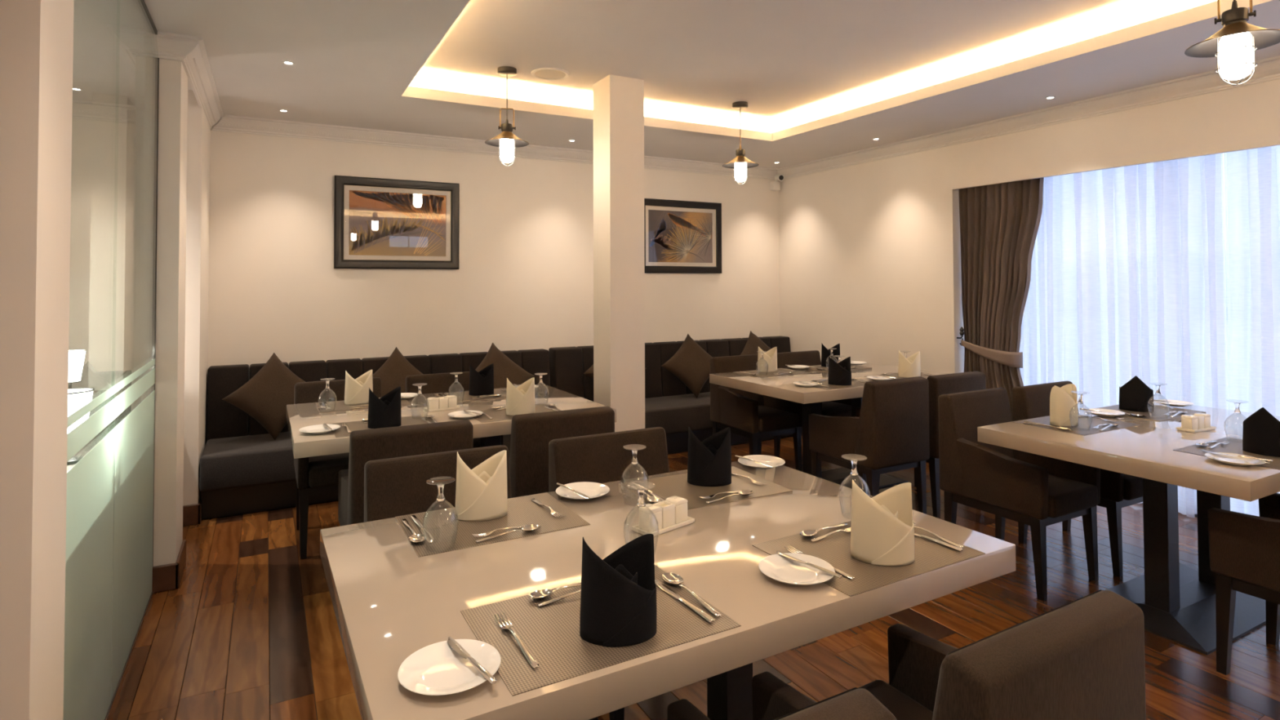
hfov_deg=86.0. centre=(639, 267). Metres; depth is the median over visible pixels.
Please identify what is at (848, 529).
fork
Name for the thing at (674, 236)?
artwork
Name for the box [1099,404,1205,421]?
placemat
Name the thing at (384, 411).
folded napkin
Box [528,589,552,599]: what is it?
bowl
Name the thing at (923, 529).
spoon
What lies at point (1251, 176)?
sheer curtain
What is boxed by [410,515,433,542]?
knife
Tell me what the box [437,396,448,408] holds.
holder
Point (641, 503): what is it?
wine glass
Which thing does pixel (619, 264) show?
wall column
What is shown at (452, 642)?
knife
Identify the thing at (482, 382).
folded napkin
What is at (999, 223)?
drape
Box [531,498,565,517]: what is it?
fork
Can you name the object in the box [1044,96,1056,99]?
recessed light
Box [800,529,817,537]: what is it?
bowl
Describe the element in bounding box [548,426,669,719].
dining chair
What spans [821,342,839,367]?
folded napkin
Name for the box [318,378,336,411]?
wine glass
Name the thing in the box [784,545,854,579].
fork
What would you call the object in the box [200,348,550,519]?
bench
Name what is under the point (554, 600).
fork
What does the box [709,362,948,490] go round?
dining table
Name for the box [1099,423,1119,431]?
spoon
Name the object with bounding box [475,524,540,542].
spoon
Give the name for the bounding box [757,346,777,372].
folded napkin
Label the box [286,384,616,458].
dining table
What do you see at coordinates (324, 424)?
knife
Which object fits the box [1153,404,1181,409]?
fork
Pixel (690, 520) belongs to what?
tray
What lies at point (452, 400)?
pepper shaker
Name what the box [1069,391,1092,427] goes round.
wine glass
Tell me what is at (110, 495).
glass wall
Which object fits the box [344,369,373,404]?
folded napkin
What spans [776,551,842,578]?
knife
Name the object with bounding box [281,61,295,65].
recessed light
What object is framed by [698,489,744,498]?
fork
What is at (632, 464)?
bowl
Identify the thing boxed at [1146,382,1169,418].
wine glass
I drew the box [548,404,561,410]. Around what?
spoon
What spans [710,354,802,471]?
dining chair
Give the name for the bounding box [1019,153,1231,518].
sheer curtain
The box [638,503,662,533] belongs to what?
salt shaker
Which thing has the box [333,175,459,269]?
framed picture
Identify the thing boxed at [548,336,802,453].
bench
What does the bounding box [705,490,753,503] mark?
spoon
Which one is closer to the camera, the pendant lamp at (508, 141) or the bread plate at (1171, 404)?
the bread plate at (1171, 404)
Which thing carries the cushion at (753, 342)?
on the bench at (670, 405)
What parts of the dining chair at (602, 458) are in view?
backrest, leg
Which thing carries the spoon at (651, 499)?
on the placemat at (677, 485)
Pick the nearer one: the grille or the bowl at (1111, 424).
the bowl at (1111, 424)
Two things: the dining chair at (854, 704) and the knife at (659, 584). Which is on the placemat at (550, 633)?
the knife at (659, 584)
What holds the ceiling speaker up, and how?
attached to the ceiling
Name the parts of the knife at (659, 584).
blade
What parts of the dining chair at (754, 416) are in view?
leg, backrest, armrest, leg, seat rail, leg, seat, armrest, leg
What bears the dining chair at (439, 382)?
on the floor
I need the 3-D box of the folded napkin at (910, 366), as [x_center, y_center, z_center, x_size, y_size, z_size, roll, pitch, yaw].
[1.863,0.665,4.745,0.146,0.181,0.097,-1,-1,25]
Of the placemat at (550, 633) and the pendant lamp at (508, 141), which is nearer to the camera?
the placemat at (550, 633)
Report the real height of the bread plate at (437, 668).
0.016 m
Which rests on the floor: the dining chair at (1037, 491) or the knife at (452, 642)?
the dining chair at (1037, 491)
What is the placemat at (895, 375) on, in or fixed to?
on the dining table at (782, 387)
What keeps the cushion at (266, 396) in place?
on the bench at (241, 473)
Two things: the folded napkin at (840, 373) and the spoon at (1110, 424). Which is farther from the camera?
the folded napkin at (840, 373)
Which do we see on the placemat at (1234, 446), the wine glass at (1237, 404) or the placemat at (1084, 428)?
the wine glass at (1237, 404)
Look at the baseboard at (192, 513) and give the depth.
4.04 m
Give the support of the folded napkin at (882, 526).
on the placemat at (834, 548)
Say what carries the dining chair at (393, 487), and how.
on the floor
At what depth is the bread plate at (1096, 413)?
3.39 m
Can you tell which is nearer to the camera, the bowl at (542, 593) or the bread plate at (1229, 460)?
the bowl at (542, 593)
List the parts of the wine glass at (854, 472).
stem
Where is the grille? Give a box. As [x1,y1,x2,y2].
[534,70,565,79]
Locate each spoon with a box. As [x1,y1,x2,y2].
[317,402,325,408]
[402,518,426,542]
[425,415,436,422]
[471,394,501,399]
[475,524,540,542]
[491,405,506,408]
[528,582,581,599]
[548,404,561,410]
[629,484,661,502]
[662,572,721,617]
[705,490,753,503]
[800,523,847,537]
[913,522,963,548]
[1022,422,1070,430]
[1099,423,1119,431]
[1124,412,1144,417]
[1170,411,1186,417]
[1195,440,1217,446]
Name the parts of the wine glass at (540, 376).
stem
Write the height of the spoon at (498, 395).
0.012 m
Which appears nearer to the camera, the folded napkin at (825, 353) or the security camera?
the folded napkin at (825, 353)
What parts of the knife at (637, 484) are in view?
blade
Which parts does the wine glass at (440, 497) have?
stem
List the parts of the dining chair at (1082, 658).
armrest, seat, armrest, backrest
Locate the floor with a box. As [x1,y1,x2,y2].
[106,435,1279,719]
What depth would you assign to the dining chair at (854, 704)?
0.93 m
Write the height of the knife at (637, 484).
0.007 m
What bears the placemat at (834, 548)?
on the dining table at (390, 603)
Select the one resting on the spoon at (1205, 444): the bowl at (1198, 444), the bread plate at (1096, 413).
the bowl at (1198, 444)
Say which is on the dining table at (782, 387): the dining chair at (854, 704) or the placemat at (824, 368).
the placemat at (824, 368)
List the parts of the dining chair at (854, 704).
armrest, backrest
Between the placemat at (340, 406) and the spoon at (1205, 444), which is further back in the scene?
the placemat at (340, 406)
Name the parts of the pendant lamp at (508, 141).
lamp shade, cord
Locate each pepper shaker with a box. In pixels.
[445,395,457,407]
[665,495,687,524]
[1194,413,1210,428]
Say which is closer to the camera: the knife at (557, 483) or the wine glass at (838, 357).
the knife at (557, 483)
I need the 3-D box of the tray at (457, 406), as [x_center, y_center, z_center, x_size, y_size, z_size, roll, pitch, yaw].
[-1.036,0.737,3.593,0.168,0.012,0.072,1,-2,-39]
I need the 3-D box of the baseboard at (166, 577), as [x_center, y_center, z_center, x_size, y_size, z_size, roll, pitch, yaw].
[-2.279,1.442,3.324,0.105,0.118,0.342,0,-1,-29]
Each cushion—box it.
[222,352,305,439]
[372,346,423,397]
[475,342,533,388]
[583,364,646,378]
[661,333,712,398]
[740,330,770,355]
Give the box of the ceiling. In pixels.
[72,0,1279,168]
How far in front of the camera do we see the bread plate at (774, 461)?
2.49 m
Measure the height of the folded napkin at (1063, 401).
0.181 m
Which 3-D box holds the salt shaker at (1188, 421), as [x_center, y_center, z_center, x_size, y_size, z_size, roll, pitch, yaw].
[2.421,0.682,3.022,0.047,0.061,0.044,0,-1,-25]
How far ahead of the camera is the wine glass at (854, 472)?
1.94 m
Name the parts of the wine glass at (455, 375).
stem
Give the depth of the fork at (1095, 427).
3.08 m
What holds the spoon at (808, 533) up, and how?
on the placemat at (834, 548)
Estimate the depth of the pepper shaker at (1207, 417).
3.04 m
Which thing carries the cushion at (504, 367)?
on the bench at (241, 473)
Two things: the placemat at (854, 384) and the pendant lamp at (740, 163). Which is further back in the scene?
the pendant lamp at (740, 163)
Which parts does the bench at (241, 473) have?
seat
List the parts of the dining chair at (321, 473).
leg, armrest, leg, seat rail, seat, backrest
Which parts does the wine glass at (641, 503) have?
stem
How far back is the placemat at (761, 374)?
4.96 m
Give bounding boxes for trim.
[156,31,223,129]
[210,114,777,179]
[777,55,1279,178]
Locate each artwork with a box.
[348,190,445,256]
[648,209,712,262]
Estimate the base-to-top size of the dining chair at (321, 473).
0.848 m
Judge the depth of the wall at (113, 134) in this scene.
4.18 m
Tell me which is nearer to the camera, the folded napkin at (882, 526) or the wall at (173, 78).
the folded napkin at (882, 526)
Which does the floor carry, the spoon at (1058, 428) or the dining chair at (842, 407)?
the dining chair at (842, 407)
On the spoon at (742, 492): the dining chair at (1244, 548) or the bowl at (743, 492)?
the bowl at (743, 492)
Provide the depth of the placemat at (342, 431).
3.22 m
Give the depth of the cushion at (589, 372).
5.65 m
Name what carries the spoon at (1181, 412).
on the placemat at (1157, 415)
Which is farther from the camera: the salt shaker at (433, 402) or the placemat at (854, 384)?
the placemat at (854, 384)
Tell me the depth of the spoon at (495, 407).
3.60 m
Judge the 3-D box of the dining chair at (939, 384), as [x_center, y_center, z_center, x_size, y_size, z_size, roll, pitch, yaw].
[1.856,1.088,4.466,0.470,0.848,0.560,0,-1,-29]
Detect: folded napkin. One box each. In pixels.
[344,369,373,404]
[367,386,401,428]
[455,449,507,520]
[468,363,493,395]
[506,377,534,415]
[579,533,657,646]
[687,426,731,486]
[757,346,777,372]
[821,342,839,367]
[827,355,851,385]
[850,479,914,566]
[897,351,920,377]
[1049,383,1078,426]
[1119,375,1153,412]
[1242,407,1279,457]
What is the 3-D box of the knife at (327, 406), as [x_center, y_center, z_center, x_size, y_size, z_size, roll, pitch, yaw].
[-1.686,0.741,3.694,0.018,0.007,0.220,1,-1,-31]
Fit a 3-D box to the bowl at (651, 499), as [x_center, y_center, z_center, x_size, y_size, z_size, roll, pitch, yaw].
[0.042,0.698,2.055,0.041,0.008,0.061,0,-1,-23]
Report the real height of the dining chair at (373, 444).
0.848 m
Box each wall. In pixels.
[0,0,74,719]
[62,0,159,719]
[68,102,779,435]
[88,92,136,391]
[141,58,210,566]
[778,79,1279,373]
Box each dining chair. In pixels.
[293,377,381,559]
[337,419,473,526]
[364,444,511,522]
[405,370,502,448]
[509,406,614,497]
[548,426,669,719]
[666,687,896,719]
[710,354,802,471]
[751,589,1146,719]
[773,350,851,457]
[808,376,929,514]
[877,371,985,517]
[938,387,1100,600]
[1011,381,1142,577]
[1207,493,1279,675]
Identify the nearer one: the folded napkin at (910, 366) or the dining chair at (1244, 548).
the dining chair at (1244, 548)
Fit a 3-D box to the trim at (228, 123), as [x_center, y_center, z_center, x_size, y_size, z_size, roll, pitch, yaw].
[-0.740,-0.978,5.891,5.015,0.100,0.090,0,-1,-29]
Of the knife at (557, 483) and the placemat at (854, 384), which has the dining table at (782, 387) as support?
the placemat at (854, 384)
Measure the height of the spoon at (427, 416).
0.012 m
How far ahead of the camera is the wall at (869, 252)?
5.57 m
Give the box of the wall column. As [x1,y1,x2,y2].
[593,74,644,431]
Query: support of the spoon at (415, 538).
on the placemat at (442, 525)
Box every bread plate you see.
[298,424,340,434]
[397,639,501,695]
[400,392,417,399]
[448,410,482,418]
[555,481,609,499]
[737,454,785,468]
[758,552,835,585]
[786,364,809,368]
[792,381,818,386]
[850,360,866,364]
[866,375,893,380]
[1084,408,1125,417]
[1154,399,1194,406]
[1204,452,1265,466]
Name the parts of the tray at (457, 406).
dish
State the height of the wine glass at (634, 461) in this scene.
0.165 m
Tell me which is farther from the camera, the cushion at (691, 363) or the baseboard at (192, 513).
the cushion at (691, 363)
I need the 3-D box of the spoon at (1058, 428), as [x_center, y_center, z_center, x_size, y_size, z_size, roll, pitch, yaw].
[1.831,0.714,3.094,0.041,0.012,0.210,1,-1,-29]
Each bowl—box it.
[408,533,426,542]
[521,524,540,531]
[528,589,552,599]
[620,463,648,502]
[646,496,661,502]
[662,572,683,584]
[737,490,753,495]
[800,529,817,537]
[838,475,871,514]
[1055,426,1070,430]
[1109,423,1119,426]
[1129,413,1144,417]
[1195,443,1208,446]
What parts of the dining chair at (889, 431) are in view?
leg, armrest, armrest, leg, seat rail, leg, backrest, leg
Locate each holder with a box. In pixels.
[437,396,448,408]
[653,500,675,528]
[1190,414,1204,429]
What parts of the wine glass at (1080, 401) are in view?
stem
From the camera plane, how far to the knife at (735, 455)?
2.46 m
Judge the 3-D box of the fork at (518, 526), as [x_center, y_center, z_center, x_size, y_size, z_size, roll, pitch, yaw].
[-0.361,0.693,1.815,0.168,0.012,0.019,1,-2,-33]
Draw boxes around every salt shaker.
[426,396,439,409]
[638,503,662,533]
[1181,414,1198,430]
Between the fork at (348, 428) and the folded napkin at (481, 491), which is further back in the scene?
the fork at (348, 428)
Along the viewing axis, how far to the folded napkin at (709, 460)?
2.22 m
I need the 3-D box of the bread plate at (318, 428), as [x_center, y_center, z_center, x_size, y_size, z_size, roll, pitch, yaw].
[-1.424,0.722,3.051,0.168,0.016,0.168,0,-1,-29]
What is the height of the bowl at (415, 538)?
0.008 m
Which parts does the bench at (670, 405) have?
seat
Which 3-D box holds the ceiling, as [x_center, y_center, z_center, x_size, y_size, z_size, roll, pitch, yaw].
[0.687,-1.262,1.601,7.520,0.270,9.100,0,-1,-29]
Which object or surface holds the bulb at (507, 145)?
on the pendant lamp at (508, 141)
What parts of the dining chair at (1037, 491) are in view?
leg, backrest, leg, armrest, seat rail, leg, armrest, seat, leg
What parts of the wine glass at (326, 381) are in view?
stem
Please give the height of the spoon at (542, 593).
0.012 m
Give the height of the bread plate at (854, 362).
0.016 m
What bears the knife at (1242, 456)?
on the bread plate at (1229, 460)
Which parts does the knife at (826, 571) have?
blade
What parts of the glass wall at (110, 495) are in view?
glass panel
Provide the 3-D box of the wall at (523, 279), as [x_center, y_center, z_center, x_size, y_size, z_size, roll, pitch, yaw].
[-1.425,0.123,5.611,7.670,2.850,0.120,0,-1,-29]
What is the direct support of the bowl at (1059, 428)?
on the spoon at (1058, 428)
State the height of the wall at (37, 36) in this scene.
2.580 m
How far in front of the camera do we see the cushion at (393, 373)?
4.92 m
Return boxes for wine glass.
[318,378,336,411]
[410,383,429,416]
[422,481,458,549]
[448,373,464,399]
[535,373,549,404]
[620,446,648,502]
[623,484,658,554]
[755,351,768,371]
[834,355,844,363]
[838,457,871,514]
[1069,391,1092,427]
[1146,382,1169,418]
[1223,400,1248,439]
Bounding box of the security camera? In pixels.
[770,174,784,191]
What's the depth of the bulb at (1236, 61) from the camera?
2.35 m
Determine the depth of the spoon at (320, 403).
3.62 m
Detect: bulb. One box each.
[500,138,514,162]
[734,162,746,182]
[1218,31,1253,79]
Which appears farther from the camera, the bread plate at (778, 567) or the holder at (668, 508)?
the holder at (668, 508)
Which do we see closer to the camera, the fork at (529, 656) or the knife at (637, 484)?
the fork at (529, 656)
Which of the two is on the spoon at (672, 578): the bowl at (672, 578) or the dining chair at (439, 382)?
the bowl at (672, 578)
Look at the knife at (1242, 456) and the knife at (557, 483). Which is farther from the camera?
the knife at (1242, 456)
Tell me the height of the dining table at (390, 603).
0.760 m
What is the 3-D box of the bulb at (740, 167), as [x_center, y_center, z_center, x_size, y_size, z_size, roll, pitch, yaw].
[0.746,-0.713,5.089,0.084,0.155,0.084,0,-1,8]
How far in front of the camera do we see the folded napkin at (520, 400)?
3.42 m
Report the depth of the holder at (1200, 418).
3.02 m
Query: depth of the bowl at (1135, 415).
3.32 m
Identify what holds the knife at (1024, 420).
on the placemat at (1084, 428)
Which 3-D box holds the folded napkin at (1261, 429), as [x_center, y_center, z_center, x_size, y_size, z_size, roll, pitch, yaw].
[2.387,0.617,2.612,0.099,0.180,0.147,1,-2,-38]
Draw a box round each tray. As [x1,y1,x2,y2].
[423,405,460,412]
[631,515,694,536]
[1175,426,1216,432]
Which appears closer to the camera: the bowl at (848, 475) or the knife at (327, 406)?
the bowl at (848, 475)
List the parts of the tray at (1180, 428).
dish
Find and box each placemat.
[315,397,412,413]
[329,414,437,437]
[395,492,590,557]
[434,387,506,401]
[460,564,741,696]
[473,403,563,422]
[618,466,792,510]
[733,368,808,377]
[751,520,985,596]
[807,364,871,371]
[811,379,865,390]
[866,373,928,379]
[1013,414,1140,435]
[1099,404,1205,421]
[1173,436,1279,470]
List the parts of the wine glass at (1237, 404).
stem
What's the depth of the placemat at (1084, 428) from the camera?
3.14 m
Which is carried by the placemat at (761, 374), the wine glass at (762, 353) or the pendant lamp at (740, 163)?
the wine glass at (762, 353)
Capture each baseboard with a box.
[151,539,186,593]
[182,500,201,526]
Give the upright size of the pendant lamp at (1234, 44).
0.651 m
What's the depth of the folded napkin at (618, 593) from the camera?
1.25 m
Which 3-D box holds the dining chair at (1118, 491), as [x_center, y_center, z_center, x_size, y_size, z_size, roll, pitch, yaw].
[2.374,1.068,3.621,0.470,0.848,0.560,0,-1,-29]
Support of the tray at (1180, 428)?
on the dining table at (1176, 600)
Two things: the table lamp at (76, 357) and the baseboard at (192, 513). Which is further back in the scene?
the baseboard at (192, 513)
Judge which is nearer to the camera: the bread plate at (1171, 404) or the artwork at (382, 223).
the bread plate at (1171, 404)
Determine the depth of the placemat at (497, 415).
3.47 m
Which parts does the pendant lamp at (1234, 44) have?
knob, lamp shade, knob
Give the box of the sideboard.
[66,388,141,472]
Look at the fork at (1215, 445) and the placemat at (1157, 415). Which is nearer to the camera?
the fork at (1215, 445)
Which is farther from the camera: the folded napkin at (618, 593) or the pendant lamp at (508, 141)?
the pendant lamp at (508, 141)
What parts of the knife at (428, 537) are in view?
blade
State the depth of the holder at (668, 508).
1.84 m
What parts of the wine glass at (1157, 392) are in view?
stem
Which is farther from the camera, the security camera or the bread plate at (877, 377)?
the security camera
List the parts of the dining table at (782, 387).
plate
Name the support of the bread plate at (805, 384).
on the dining table at (782, 387)
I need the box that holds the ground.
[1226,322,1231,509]
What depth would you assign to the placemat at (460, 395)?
4.03 m
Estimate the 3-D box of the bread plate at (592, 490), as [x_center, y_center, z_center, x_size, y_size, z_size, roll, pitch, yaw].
[-0.177,0.697,2.129,0.168,0.016,0.168,0,-1,-29]
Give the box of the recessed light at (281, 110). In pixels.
[278,109,288,111]
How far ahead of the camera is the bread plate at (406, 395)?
3.99 m
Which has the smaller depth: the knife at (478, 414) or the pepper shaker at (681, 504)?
the pepper shaker at (681, 504)
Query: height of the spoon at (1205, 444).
0.012 m
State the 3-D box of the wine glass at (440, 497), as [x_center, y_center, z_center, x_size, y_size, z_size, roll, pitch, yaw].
[-0.499,0.615,1.716,0.087,0.165,0.087,-1,-2,36]
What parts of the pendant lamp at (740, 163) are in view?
cord, lamp shade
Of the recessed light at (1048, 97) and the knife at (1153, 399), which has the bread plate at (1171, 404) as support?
the knife at (1153, 399)
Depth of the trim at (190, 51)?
3.45 m
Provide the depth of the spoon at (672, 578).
1.48 m
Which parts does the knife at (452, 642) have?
blade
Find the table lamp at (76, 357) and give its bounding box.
[67,349,86,388]
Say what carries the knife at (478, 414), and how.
on the bread plate at (460, 414)
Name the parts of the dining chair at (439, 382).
backrest, seat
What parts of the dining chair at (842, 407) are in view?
leg, backrest, seat, armrest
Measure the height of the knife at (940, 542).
0.007 m
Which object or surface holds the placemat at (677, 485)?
on the dining table at (390, 603)
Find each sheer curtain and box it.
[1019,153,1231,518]
[1223,145,1279,516]
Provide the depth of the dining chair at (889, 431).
4.00 m
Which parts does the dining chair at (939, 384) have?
leg, leg, leg, backrest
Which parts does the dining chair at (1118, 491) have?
leg, backrest, leg, armrest, leg, seat rail, seat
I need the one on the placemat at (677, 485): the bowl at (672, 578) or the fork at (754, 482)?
the fork at (754, 482)
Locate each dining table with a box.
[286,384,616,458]
[320,461,1015,719]
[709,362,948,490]
[977,400,1279,654]
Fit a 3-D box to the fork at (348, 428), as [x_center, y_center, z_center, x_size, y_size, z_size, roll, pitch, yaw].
[-1.327,0.725,3.107,0.024,0.012,0.205,1,-1,-30]
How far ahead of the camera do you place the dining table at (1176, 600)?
2.87 m
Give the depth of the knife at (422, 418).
3.29 m
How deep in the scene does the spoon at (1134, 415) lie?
3.33 m
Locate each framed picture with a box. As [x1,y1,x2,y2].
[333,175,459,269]
[644,198,721,273]
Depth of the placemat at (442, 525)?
1.88 m
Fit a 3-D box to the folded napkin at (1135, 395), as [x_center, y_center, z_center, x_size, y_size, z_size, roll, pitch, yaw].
[2.529,0.636,3.498,0.147,0.180,0.099,-1,-1,31]
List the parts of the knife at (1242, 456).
blade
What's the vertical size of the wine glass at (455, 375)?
0.165 m
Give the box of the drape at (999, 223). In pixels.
[956,177,1044,417]
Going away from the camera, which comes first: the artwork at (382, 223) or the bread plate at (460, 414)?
the bread plate at (460, 414)
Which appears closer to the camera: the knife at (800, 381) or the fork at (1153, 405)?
the fork at (1153, 405)
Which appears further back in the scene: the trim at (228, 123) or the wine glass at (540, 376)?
the trim at (228, 123)
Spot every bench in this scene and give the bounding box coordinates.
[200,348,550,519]
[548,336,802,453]
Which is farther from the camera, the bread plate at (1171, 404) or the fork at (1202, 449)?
the bread plate at (1171, 404)
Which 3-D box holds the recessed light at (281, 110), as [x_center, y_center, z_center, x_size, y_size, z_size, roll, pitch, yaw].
[-2.385,-1.050,4.592,0.064,0.003,0.064,0,-1,-29]
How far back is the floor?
2.75 m
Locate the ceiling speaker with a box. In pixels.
[530,67,569,79]
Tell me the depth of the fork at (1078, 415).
3.25 m
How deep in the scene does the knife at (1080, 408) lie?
3.38 m
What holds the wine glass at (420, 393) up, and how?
on the placemat at (342, 431)
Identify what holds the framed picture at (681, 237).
attached to the wall at (523, 279)
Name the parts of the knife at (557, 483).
blade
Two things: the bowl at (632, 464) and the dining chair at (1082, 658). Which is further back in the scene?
the bowl at (632, 464)
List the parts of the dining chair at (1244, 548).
leg, armrest, seat rail, armrest, leg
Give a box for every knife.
[323,401,330,408]
[323,423,333,431]
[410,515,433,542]
[421,417,431,423]
[447,636,497,684]
[463,409,481,415]
[556,482,589,498]
[632,482,666,500]
[654,579,715,622]
[734,454,773,467]
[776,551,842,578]
[800,381,822,384]
[914,532,963,551]
[1023,420,1071,430]
[1080,408,1120,414]
[1153,399,1189,404]
[1206,451,1272,462]
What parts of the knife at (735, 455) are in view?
blade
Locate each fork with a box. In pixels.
[342,422,351,433]
[471,524,533,536]
[494,612,539,668]
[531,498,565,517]
[537,589,581,607]
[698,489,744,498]
[731,471,765,484]
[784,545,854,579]
[810,527,850,542]
[1078,415,1119,421]
[1093,423,1107,428]
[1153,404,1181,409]
[1200,448,1270,463]
[1207,440,1228,448]
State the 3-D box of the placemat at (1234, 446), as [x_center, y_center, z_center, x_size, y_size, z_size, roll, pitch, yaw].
[2.354,0.709,2.639,0.455,0.002,0.324,0,-1,-29]
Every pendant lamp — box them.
[484,66,528,165]
[722,101,759,184]
[1184,0,1279,85]
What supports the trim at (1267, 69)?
attached to the wall at (869, 252)
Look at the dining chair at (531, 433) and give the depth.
2.97 m
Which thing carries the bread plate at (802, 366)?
on the dining table at (782, 387)

